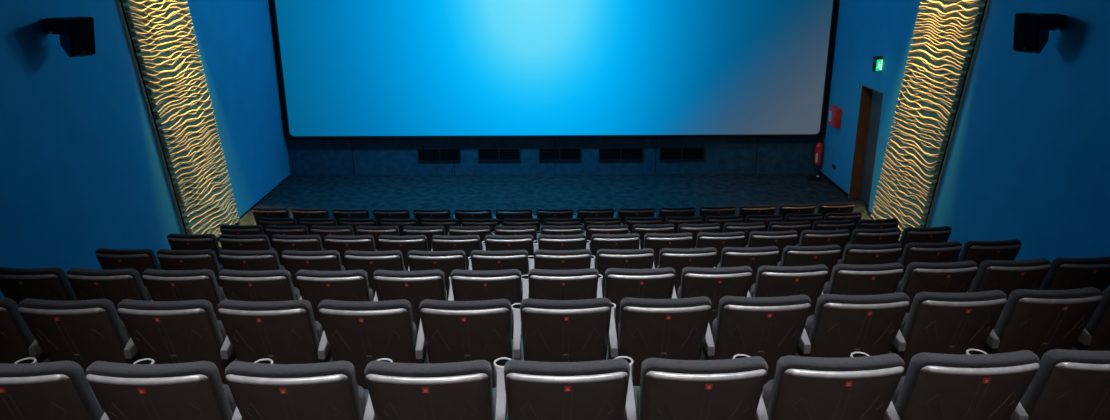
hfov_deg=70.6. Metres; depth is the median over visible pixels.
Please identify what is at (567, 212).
backrest cushion
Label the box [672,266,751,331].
chair
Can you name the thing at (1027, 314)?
backrest cushion
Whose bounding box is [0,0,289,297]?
wall
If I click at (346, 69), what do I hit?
screen
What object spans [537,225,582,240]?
chair
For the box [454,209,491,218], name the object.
backrest cushion
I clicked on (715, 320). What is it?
seat cushion
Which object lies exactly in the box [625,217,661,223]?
backrest cushion
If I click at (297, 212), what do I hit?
backrest cushion
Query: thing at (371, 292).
seat cushion
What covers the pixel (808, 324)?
seat cushion
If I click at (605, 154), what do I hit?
air vent
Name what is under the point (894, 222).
backrest cushion
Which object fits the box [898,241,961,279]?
chair
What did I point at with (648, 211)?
backrest cushion
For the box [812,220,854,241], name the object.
chair
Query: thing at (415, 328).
seat cushion
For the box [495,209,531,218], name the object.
backrest cushion
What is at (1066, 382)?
backrest cushion
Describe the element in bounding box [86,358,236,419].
chair
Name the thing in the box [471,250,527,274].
backrest cushion
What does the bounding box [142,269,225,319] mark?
chair
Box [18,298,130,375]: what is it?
chair
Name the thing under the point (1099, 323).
backrest cushion
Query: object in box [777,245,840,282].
chair
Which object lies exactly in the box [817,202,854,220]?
chair
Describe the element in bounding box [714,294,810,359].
backrest cushion
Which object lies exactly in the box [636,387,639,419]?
seat cushion
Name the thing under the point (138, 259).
backrest cushion
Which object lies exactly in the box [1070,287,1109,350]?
chair
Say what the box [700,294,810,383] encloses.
chair
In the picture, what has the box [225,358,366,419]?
chair
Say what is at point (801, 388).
chair
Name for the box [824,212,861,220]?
backrest cushion
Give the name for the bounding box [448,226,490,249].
chair
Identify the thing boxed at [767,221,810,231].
backrest cushion
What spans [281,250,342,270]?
backrest cushion
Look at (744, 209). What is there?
backrest cushion
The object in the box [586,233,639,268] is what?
chair
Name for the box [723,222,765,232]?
backrest cushion
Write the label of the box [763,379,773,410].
seat cushion
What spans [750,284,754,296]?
seat cushion
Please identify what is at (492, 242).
backrest cushion
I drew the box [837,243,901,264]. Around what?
chair
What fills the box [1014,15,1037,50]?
grille
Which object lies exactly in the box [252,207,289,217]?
backrest cushion
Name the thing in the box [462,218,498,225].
backrest cushion
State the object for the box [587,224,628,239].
backrest cushion
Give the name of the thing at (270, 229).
backrest cushion
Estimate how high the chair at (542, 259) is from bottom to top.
0.936 m
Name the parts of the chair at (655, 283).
armrest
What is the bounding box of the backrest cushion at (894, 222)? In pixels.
[856,218,898,228]
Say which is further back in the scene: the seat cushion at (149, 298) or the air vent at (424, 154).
the air vent at (424, 154)
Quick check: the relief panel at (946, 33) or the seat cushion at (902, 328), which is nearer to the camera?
the seat cushion at (902, 328)
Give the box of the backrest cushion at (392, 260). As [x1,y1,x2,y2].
[344,250,403,270]
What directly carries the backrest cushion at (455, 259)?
on the chair at (446, 261)
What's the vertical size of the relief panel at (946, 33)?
6.440 m
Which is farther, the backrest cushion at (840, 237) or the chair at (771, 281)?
the backrest cushion at (840, 237)
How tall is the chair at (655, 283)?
0.936 m
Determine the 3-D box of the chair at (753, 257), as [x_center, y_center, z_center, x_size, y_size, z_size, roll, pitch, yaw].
[1.704,0.712,7.296,0.588,0.936,0.598,-1,18,-2]
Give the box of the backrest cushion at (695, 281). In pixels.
[679,266,751,297]
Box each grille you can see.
[70,19,94,54]
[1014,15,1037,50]
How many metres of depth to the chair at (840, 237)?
8.27 m
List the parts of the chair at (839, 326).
armrest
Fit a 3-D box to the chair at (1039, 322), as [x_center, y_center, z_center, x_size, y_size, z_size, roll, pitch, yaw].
[2.811,0.832,4.772,0.588,0.936,0.598,-1,18,-3]
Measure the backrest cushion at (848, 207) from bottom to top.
0.606 m
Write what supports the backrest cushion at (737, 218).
on the chair at (721, 220)
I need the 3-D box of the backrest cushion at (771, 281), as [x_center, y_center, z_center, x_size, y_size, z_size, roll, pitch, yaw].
[1.735,0.665,5.867,0.510,0.606,0.307,-1,18,-2]
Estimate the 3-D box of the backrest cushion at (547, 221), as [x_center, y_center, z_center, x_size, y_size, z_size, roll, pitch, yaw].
[0.099,0.373,10.864,0.510,0.606,0.307,-1,18,-1]
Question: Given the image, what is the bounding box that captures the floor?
[217,174,871,419]
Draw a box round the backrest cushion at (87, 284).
[66,268,149,300]
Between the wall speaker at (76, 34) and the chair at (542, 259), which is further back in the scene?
the wall speaker at (76, 34)
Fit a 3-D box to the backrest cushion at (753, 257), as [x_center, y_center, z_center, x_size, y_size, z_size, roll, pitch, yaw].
[1.743,0.590,7.141,0.510,0.606,0.307,-1,18,-2]
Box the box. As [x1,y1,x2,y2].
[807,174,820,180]
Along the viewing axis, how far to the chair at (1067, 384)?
3.25 m
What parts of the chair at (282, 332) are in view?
armrest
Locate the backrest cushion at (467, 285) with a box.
[451,269,520,302]
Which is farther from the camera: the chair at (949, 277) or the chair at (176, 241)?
the chair at (176, 241)
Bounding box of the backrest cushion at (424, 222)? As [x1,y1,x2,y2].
[421,218,458,225]
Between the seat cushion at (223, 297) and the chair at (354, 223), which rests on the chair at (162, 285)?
the seat cushion at (223, 297)
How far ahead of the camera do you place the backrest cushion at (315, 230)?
9.45 m
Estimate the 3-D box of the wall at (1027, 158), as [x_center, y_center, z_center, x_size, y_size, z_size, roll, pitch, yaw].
[5.932,-0.780,6.910,0.250,7.000,20.000,0,18,0]
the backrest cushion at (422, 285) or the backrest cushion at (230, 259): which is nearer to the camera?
the backrest cushion at (422, 285)
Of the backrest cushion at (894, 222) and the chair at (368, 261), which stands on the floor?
the chair at (368, 261)
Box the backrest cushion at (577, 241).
[538,234,586,248]
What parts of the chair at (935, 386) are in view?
armrest, number plate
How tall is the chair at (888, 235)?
0.936 m
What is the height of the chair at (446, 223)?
0.936 m
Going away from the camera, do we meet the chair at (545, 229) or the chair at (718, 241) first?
the chair at (718, 241)
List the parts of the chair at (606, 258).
armrest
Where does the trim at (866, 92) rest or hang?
attached to the wall at (1027, 158)
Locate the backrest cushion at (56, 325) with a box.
[18,298,128,350]
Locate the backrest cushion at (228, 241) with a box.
[219,234,271,249]
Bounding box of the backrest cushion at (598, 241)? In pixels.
[591,233,639,254]
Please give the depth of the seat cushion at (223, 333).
4.57 m
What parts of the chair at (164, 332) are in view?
armrest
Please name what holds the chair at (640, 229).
on the floor
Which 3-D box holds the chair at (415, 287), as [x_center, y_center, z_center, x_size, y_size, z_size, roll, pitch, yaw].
[-1.090,0.817,5.970,0.588,0.936,0.598,0,18,0]
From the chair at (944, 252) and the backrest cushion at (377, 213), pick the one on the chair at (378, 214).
the backrest cushion at (377, 213)
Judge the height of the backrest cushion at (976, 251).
0.606 m
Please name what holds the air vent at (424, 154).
in the wall at (721, 155)
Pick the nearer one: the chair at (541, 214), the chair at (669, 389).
the chair at (669, 389)
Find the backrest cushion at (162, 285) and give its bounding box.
[142,269,222,303]
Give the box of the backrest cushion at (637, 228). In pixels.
[632,224,674,232]
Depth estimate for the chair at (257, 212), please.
11.98 m
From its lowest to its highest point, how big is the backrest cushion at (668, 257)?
0.606 m
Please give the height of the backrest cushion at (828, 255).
0.606 m
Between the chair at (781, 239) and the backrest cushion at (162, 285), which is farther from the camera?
the chair at (781, 239)
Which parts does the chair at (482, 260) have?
armrest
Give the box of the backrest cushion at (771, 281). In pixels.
[753,264,827,296]
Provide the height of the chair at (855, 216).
0.936 m
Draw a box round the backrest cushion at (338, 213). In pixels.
[332,208,369,218]
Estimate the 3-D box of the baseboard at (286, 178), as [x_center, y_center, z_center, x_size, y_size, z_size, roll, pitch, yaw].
[-5.800,0.127,14.492,0.020,0.030,5.730,0,18,0]
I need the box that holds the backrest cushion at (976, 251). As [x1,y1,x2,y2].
[958,239,1020,261]
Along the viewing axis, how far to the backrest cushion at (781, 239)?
8.23 m
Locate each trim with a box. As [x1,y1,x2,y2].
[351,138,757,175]
[849,85,882,210]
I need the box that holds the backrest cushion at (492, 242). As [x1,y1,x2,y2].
[485,234,532,255]
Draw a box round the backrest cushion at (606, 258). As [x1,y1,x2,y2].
[597,248,653,269]
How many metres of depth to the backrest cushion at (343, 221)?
10.66 m
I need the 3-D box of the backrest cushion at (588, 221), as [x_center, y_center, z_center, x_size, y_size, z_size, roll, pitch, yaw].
[0.657,0.367,10.876,0.510,0.606,0.307,-1,18,-1]
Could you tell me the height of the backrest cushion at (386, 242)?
0.606 m
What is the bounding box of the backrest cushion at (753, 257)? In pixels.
[720,246,778,267]
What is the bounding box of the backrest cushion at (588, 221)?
[584,217,621,230]
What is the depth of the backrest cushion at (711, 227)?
9.48 m
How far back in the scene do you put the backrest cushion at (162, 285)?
5.65 m
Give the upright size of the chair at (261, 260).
0.936 m
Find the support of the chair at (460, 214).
on the floor
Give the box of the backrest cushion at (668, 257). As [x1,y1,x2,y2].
[658,247,716,267]
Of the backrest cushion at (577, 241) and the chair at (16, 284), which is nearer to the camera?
the chair at (16, 284)
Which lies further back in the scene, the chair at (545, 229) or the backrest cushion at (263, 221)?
the backrest cushion at (263, 221)
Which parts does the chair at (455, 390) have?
armrest, number plate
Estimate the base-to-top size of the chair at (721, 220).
0.936 m
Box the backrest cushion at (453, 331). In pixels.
[419,299,511,362]
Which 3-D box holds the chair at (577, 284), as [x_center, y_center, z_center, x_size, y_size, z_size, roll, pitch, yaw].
[0.025,0.810,5.976,0.588,0.936,0.598,-1,18,-1]
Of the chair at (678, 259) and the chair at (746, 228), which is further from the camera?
the chair at (746, 228)
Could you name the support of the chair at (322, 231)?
on the floor
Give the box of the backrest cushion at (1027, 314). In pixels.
[994,287,1101,339]
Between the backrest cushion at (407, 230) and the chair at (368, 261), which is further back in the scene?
the backrest cushion at (407, 230)
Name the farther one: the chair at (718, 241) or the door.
the door
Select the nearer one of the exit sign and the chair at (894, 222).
the chair at (894, 222)
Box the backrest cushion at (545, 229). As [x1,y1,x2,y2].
[541,225,582,233]
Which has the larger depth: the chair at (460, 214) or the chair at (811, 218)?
the chair at (460, 214)
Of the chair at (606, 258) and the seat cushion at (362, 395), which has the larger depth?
the chair at (606, 258)
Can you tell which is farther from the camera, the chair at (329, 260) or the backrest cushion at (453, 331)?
the chair at (329, 260)
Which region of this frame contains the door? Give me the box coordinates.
[860,91,882,204]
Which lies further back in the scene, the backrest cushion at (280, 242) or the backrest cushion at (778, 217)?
the backrest cushion at (778, 217)
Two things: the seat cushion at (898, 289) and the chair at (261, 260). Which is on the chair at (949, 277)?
the seat cushion at (898, 289)
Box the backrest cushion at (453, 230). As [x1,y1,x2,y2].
[448,226,490,235]
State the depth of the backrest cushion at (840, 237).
8.26 m
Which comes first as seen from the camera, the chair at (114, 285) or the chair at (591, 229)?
the chair at (114, 285)
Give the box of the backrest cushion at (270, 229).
[265,225,308,234]
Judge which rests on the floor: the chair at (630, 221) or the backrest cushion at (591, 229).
the chair at (630, 221)
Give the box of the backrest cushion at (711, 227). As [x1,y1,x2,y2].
[678,223,719,232]
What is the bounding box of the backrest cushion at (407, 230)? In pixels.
[402,226,444,235]
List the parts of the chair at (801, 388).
armrest, number plate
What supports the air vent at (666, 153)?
in the wall at (721, 155)
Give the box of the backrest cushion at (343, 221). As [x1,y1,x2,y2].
[339,218,377,225]
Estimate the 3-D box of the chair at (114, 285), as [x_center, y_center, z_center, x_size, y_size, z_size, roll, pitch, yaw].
[-3.320,0.810,6.016,0.588,0.936,0.598,0,18,2]
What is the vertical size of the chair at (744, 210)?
0.936 m
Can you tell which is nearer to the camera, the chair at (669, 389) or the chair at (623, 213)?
the chair at (669, 389)
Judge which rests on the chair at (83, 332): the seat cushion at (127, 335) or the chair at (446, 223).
the seat cushion at (127, 335)
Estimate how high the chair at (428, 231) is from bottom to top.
0.936 m
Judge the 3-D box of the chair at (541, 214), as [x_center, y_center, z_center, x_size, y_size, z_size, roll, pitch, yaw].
[-0.076,0.382,12.195,0.757,0.936,0.474,7,19,20]
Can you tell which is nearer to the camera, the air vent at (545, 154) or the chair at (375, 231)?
the chair at (375, 231)
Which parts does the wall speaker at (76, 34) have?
wall plate, bracket arm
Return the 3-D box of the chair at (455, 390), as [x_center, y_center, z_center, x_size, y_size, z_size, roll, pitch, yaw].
[-0.545,0.993,3.470,0.588,0.936,0.598,0,18,0]
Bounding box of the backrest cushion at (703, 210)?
[699,206,735,215]
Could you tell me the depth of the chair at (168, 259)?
6.93 m
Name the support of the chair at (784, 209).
on the floor
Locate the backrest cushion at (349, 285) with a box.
[295,270,370,300]
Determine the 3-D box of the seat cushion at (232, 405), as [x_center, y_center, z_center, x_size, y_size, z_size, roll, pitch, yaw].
[-1.626,0.931,3.450,0.486,0.355,0.136,0,18,1]
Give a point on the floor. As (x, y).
(615, 191)
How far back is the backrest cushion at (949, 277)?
5.74 m
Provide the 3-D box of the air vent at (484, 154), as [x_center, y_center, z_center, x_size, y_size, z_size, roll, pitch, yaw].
[-1.215,-1.204,17.061,0.920,0.290,0.030,0,18,0]
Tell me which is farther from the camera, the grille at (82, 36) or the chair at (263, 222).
the chair at (263, 222)
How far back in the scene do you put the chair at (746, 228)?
9.52 m
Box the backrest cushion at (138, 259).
[95,248,160,269]
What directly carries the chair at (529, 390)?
on the floor
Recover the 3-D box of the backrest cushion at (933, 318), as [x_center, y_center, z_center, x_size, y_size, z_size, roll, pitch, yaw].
[2.294,0.722,4.587,0.510,0.606,0.307,-1,18,-3]
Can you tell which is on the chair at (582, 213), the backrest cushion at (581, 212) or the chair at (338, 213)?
the backrest cushion at (581, 212)
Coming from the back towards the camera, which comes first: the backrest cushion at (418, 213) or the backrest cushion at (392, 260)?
the backrest cushion at (418, 213)
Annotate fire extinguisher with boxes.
[812,139,822,164]
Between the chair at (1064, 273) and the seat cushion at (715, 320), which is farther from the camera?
the chair at (1064, 273)
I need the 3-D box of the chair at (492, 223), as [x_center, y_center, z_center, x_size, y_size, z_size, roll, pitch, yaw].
[-1.052,0.502,11.014,0.588,0.936,0.598,0,18,0]
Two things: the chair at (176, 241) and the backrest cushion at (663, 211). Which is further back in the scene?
the backrest cushion at (663, 211)
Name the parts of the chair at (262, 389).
armrest, number plate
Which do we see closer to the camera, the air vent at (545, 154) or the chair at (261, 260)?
the chair at (261, 260)
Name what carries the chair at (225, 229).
on the floor
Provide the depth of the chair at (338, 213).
11.93 m
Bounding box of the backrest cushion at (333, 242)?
[325,235,375,250]
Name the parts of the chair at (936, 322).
armrest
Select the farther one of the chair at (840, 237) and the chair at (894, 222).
the chair at (894, 222)
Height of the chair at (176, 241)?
0.936 m
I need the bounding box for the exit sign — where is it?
[872,56,882,71]
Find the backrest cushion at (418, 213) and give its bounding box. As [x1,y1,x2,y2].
[414,209,450,218]
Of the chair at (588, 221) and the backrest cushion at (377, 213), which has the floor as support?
the chair at (588, 221)
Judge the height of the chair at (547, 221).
0.936 m
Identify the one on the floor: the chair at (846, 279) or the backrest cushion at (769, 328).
the chair at (846, 279)
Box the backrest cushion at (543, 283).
[528,268,598,298]
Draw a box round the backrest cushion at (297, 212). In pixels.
[292,208,329,217]
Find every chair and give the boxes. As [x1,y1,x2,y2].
[0,267,78,304]
[0,298,34,363]
[0,357,104,419]
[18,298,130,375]
[66,268,151,319]
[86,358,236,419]
[95,248,162,285]
[117,299,227,384]
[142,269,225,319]
[157,249,223,286]
[167,233,222,263]
[217,299,322,368]
[218,269,299,301]
[219,234,274,264]
[219,249,284,286]
[220,224,263,234]
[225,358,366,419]
[252,207,289,224]
[259,217,297,234]
[265,225,308,247]
[272,234,325,265]
[281,250,345,295]
[292,208,329,225]
[295,270,373,331]
[299,218,336,234]
[311,225,353,250]
[318,299,416,388]
[325,235,376,270]
[332,208,369,225]
[339,218,377,235]
[344,250,405,295]
[356,226,399,250]
[363,358,493,419]
[373,209,410,225]
[373,269,447,335]
[378,235,428,270]
[380,218,417,235]
[402,226,444,250]
[407,250,466,297]
[414,209,450,225]
[415,299,511,387]
[421,218,458,235]
[431,235,480,269]
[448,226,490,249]
[448,269,520,339]
[453,209,491,225]
[461,218,498,234]
[468,250,527,300]
[482,234,532,271]
[492,225,536,255]
[493,209,531,225]
[493,357,629,419]
[500,218,539,230]
[511,298,611,361]
[521,268,598,359]
[528,249,590,270]
[532,208,572,223]
[533,234,586,253]
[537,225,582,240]
[540,218,580,230]
[573,208,613,223]
[581,217,621,236]
[583,224,628,250]
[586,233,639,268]
[590,248,653,297]
[597,267,675,338]
[607,296,711,385]
[614,207,654,223]
[615,356,767,419]
[621,217,661,233]
[628,224,674,248]
[639,232,692,267]
[652,247,716,294]
[654,206,695,223]
[665,216,702,232]
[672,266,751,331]
[678,223,719,248]
[691,231,745,267]
[699,206,735,223]
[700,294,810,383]
[705,215,742,232]
[714,246,778,292]
[723,222,765,247]
[732,353,904,419]
[738,205,775,222]
[745,214,782,231]
[745,230,797,265]
[747,264,827,327]
[767,221,810,243]
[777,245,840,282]
[778,203,814,221]
[785,213,822,229]
[795,229,849,259]
[795,292,909,357]
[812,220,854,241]
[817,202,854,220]
[821,262,903,294]
[824,212,861,229]
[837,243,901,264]
[847,228,900,244]
[849,218,898,241]
[850,350,1039,419]
[888,290,1006,375]
[895,260,977,312]
[897,226,951,257]
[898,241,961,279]
[956,239,1021,276]
[965,349,1109,419]
[967,258,1050,308]
[981,287,1102,362]
[1039,256,1109,292]
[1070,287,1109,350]
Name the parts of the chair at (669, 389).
armrest, number plate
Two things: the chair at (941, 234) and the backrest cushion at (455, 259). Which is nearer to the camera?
the backrest cushion at (455, 259)
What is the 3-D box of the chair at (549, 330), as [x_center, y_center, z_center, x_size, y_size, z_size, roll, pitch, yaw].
[0.025,0.877,4.670,0.588,0.936,0.598,-1,18,-1]
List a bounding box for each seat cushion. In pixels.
[120,320,130,339]
[144,286,151,300]
[217,320,226,340]
[219,287,225,299]
[223,385,236,413]
[294,287,299,299]
[315,321,322,341]
[357,385,366,417]
[369,288,373,300]
[413,322,416,342]
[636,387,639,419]
[712,318,716,340]
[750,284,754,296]
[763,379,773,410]
[805,315,813,336]
[822,281,829,293]
[891,376,904,405]
[895,280,902,292]
[899,313,908,332]
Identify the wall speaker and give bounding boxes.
[43,16,95,57]
[1013,12,1065,53]
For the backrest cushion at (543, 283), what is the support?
on the chair at (577, 284)
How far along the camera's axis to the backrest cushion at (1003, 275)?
5.77 m
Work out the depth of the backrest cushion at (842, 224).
9.58 m
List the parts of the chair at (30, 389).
number plate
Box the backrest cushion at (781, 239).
[747,230,797,247]
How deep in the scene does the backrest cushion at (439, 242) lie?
8.15 m
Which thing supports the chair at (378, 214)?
on the floor
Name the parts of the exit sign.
panel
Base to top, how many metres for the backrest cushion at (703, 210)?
0.606 m
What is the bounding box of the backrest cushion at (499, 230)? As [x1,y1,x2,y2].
[495,225,536,240]
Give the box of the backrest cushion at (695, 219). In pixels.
[665,216,702,223]
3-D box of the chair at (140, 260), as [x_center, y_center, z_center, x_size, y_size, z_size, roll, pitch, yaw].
[-3.869,0.729,7.313,0.588,0.936,0.598,1,18,3]
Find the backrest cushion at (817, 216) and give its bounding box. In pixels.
[785,213,822,221]
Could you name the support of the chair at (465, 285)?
on the floor
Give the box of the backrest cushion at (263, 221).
[259,217,297,225]
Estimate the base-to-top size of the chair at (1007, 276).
0.936 m
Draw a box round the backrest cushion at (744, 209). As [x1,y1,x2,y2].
[738,205,775,214]
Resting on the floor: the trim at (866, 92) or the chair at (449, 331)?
the chair at (449, 331)
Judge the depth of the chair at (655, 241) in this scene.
8.19 m
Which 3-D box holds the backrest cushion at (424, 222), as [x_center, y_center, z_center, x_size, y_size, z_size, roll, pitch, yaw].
[-1.577,0.381,10.860,0.510,0.606,0.307,0,18,1]
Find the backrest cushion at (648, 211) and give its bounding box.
[618,207,654,216]
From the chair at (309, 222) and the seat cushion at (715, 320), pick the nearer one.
the seat cushion at (715, 320)
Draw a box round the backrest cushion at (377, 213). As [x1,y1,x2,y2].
[373,209,410,218]
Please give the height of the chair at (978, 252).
0.936 m
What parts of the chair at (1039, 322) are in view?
armrest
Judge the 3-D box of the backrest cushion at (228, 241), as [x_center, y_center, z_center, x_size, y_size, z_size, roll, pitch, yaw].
[-3.273,0.518,8.401,0.510,0.606,0.307,0,18,2]
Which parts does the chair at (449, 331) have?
armrest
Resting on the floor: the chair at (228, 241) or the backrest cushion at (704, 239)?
the chair at (228, 241)
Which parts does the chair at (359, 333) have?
armrest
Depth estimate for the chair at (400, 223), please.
10.65 m
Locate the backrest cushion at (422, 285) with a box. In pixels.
[373,269,445,300]
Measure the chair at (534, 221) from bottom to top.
0.936 m
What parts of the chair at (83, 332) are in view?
armrest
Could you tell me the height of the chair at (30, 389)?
0.936 m
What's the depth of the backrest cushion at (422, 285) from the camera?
5.62 m
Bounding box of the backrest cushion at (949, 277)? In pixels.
[899,260,977,292]
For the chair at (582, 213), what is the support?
on the floor
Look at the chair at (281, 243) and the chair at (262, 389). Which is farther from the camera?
the chair at (281, 243)
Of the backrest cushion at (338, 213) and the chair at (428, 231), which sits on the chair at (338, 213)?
the backrest cushion at (338, 213)
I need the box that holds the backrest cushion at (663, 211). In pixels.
[658,206,695,216]
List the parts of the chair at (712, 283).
armrest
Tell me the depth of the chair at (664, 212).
11.95 m
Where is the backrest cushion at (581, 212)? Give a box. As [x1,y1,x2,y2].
[577,208,613,217]
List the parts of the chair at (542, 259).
armrest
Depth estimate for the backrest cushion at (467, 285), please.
5.62 m
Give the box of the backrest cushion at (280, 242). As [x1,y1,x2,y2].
[272,234,322,250]
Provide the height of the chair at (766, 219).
0.936 m
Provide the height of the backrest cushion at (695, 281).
0.606 m
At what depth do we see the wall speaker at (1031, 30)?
8.93 m
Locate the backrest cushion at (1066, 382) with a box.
[1020,349,1109,415]
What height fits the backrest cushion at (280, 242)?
0.606 m
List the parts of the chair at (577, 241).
armrest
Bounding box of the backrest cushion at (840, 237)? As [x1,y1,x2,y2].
[799,229,849,245]
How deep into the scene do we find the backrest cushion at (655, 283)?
5.64 m
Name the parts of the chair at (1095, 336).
armrest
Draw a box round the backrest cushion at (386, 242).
[378,235,427,250]
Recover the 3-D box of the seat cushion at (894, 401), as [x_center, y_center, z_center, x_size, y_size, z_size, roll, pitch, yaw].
[1.718,0.901,3.500,0.486,0.355,0.136,-1,18,-2]
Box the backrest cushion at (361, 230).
[356,226,399,235]
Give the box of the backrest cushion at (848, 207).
[817,202,854,212]
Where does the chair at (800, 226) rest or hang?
on the floor
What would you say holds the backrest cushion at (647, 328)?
on the chair at (676, 329)
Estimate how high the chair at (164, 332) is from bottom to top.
0.936 m
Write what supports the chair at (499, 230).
on the floor
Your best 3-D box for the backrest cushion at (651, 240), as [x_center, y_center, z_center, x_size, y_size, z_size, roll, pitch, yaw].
[1.194,0.504,8.391,0.510,0.606,0.307,-1,18,-2]
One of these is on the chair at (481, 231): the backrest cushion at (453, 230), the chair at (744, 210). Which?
the backrest cushion at (453, 230)
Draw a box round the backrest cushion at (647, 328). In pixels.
[618,296,711,358]
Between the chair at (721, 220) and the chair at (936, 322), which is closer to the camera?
the chair at (936, 322)
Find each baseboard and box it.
[218,174,290,237]
[818,170,873,218]
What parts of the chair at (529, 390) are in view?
armrest, number plate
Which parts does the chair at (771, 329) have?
armrest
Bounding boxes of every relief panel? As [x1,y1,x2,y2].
[120,0,238,237]
[871,0,987,239]
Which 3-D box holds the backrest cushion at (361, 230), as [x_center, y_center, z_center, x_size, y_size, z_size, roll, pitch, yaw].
[-2.151,0.455,9.659,0.510,0.606,0.307,0,18,1]
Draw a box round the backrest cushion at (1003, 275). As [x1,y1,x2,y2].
[969,258,1050,291]
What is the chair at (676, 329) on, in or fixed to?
on the floor
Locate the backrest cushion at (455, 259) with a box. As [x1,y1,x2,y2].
[407,250,465,269]
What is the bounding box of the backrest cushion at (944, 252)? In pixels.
[900,241,961,266]
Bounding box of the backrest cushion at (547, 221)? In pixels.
[544,218,580,224]
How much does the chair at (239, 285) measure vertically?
0.936 m
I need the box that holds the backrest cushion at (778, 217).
[745,214,782,222]
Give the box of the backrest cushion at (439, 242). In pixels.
[431,235,480,249]
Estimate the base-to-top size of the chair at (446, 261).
0.936 m
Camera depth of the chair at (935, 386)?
3.20 m
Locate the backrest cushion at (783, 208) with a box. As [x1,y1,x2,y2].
[778,203,814,213]
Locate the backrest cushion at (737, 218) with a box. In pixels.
[705,215,742,223]
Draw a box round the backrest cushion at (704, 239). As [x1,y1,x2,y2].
[696,231,745,247]
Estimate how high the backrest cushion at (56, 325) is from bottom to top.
0.606 m
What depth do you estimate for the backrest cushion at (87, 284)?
5.67 m
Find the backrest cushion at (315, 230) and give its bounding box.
[311,225,353,235]
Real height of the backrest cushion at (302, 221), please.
0.606 m
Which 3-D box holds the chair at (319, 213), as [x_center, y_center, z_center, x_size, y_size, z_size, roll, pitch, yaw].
[-3.819,0.377,12.258,0.757,0.936,0.474,8,20,23]
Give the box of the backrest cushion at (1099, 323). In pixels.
[1085,287,1109,335]
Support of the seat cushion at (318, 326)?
on the chair at (282, 332)
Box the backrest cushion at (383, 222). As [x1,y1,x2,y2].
[380,218,417,225]
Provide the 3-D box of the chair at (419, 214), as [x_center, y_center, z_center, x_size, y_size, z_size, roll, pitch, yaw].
[-1.947,0.389,12.199,0.757,0.936,0.474,7,20,22]
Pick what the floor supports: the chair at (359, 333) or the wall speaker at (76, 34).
the chair at (359, 333)
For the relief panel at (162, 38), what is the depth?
12.04 m
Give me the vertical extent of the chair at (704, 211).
0.936 m
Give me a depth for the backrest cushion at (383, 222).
10.65 m
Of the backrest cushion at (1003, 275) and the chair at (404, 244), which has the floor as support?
the chair at (404, 244)
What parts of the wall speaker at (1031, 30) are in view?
bracket arm, wall plate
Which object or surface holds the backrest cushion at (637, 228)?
on the chair at (640, 229)
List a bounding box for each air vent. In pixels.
[418,148,460,161]
[478,148,519,160]
[539,148,580,160]
[599,147,642,160]
[659,147,704,160]
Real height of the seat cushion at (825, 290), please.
0.355 m
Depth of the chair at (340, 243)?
8.17 m
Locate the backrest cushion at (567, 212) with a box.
[536,208,572,217]
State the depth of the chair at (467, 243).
8.15 m
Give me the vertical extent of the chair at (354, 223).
0.936 m
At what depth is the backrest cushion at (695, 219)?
10.69 m
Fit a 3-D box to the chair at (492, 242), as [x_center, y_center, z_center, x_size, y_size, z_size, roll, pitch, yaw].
[-0.516,0.644,8.515,0.588,0.936,0.598,0,18,0]
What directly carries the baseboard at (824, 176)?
attached to the wall at (1027, 158)
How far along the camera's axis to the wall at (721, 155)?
17.11 m
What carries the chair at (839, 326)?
on the floor
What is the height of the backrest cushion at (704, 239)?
0.606 m
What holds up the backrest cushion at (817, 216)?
on the chair at (811, 218)
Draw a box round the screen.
[268,0,839,139]
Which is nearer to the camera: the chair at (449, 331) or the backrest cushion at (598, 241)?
the chair at (449, 331)
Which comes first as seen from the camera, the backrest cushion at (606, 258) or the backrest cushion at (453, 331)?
the backrest cushion at (453, 331)
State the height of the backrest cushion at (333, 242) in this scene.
0.606 m
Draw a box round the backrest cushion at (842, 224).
[812,220,854,229]
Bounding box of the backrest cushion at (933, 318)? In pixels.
[902,290,1006,345]
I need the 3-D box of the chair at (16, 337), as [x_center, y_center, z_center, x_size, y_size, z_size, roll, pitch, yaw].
[-3.319,0.877,4.710,0.588,0.936,0.598,0,18,2]
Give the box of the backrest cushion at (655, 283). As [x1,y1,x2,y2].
[605,267,675,298]
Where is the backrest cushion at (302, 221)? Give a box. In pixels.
[299,218,336,225]
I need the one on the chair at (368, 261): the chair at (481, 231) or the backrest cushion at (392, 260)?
the backrest cushion at (392, 260)
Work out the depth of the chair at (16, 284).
5.70 m
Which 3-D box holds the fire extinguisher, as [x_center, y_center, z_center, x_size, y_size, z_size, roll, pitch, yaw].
[5.662,-1.265,16.955,0.226,0.571,0.210,0,18,0]
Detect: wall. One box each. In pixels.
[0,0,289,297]
[286,137,822,175]
[820,0,1109,286]
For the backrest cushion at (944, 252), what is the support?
on the chair at (944, 252)
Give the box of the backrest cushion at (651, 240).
[644,232,692,248]
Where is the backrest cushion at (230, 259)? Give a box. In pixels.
[219,249,280,269]
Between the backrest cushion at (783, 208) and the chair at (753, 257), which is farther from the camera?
the backrest cushion at (783, 208)
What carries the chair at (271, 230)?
on the floor
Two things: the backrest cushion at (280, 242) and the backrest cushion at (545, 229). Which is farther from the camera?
the backrest cushion at (545, 229)
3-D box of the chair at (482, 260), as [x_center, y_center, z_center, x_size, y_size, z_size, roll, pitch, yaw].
[-0.525,0.739,7.244,0.588,0.936,0.598,0,18,0]
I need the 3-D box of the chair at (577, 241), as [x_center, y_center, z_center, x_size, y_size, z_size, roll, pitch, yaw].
[0.042,0.640,8.521,0.588,0.936,0.598,-1,18,-1]
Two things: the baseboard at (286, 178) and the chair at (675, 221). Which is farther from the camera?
the baseboard at (286, 178)
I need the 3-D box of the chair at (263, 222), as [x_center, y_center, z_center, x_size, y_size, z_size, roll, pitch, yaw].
[-3.838,0.491,11.082,0.588,0.936,0.598,1,18,3]
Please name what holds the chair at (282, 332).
on the floor
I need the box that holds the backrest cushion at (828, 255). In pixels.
[780,245,840,265]
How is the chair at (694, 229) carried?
on the floor

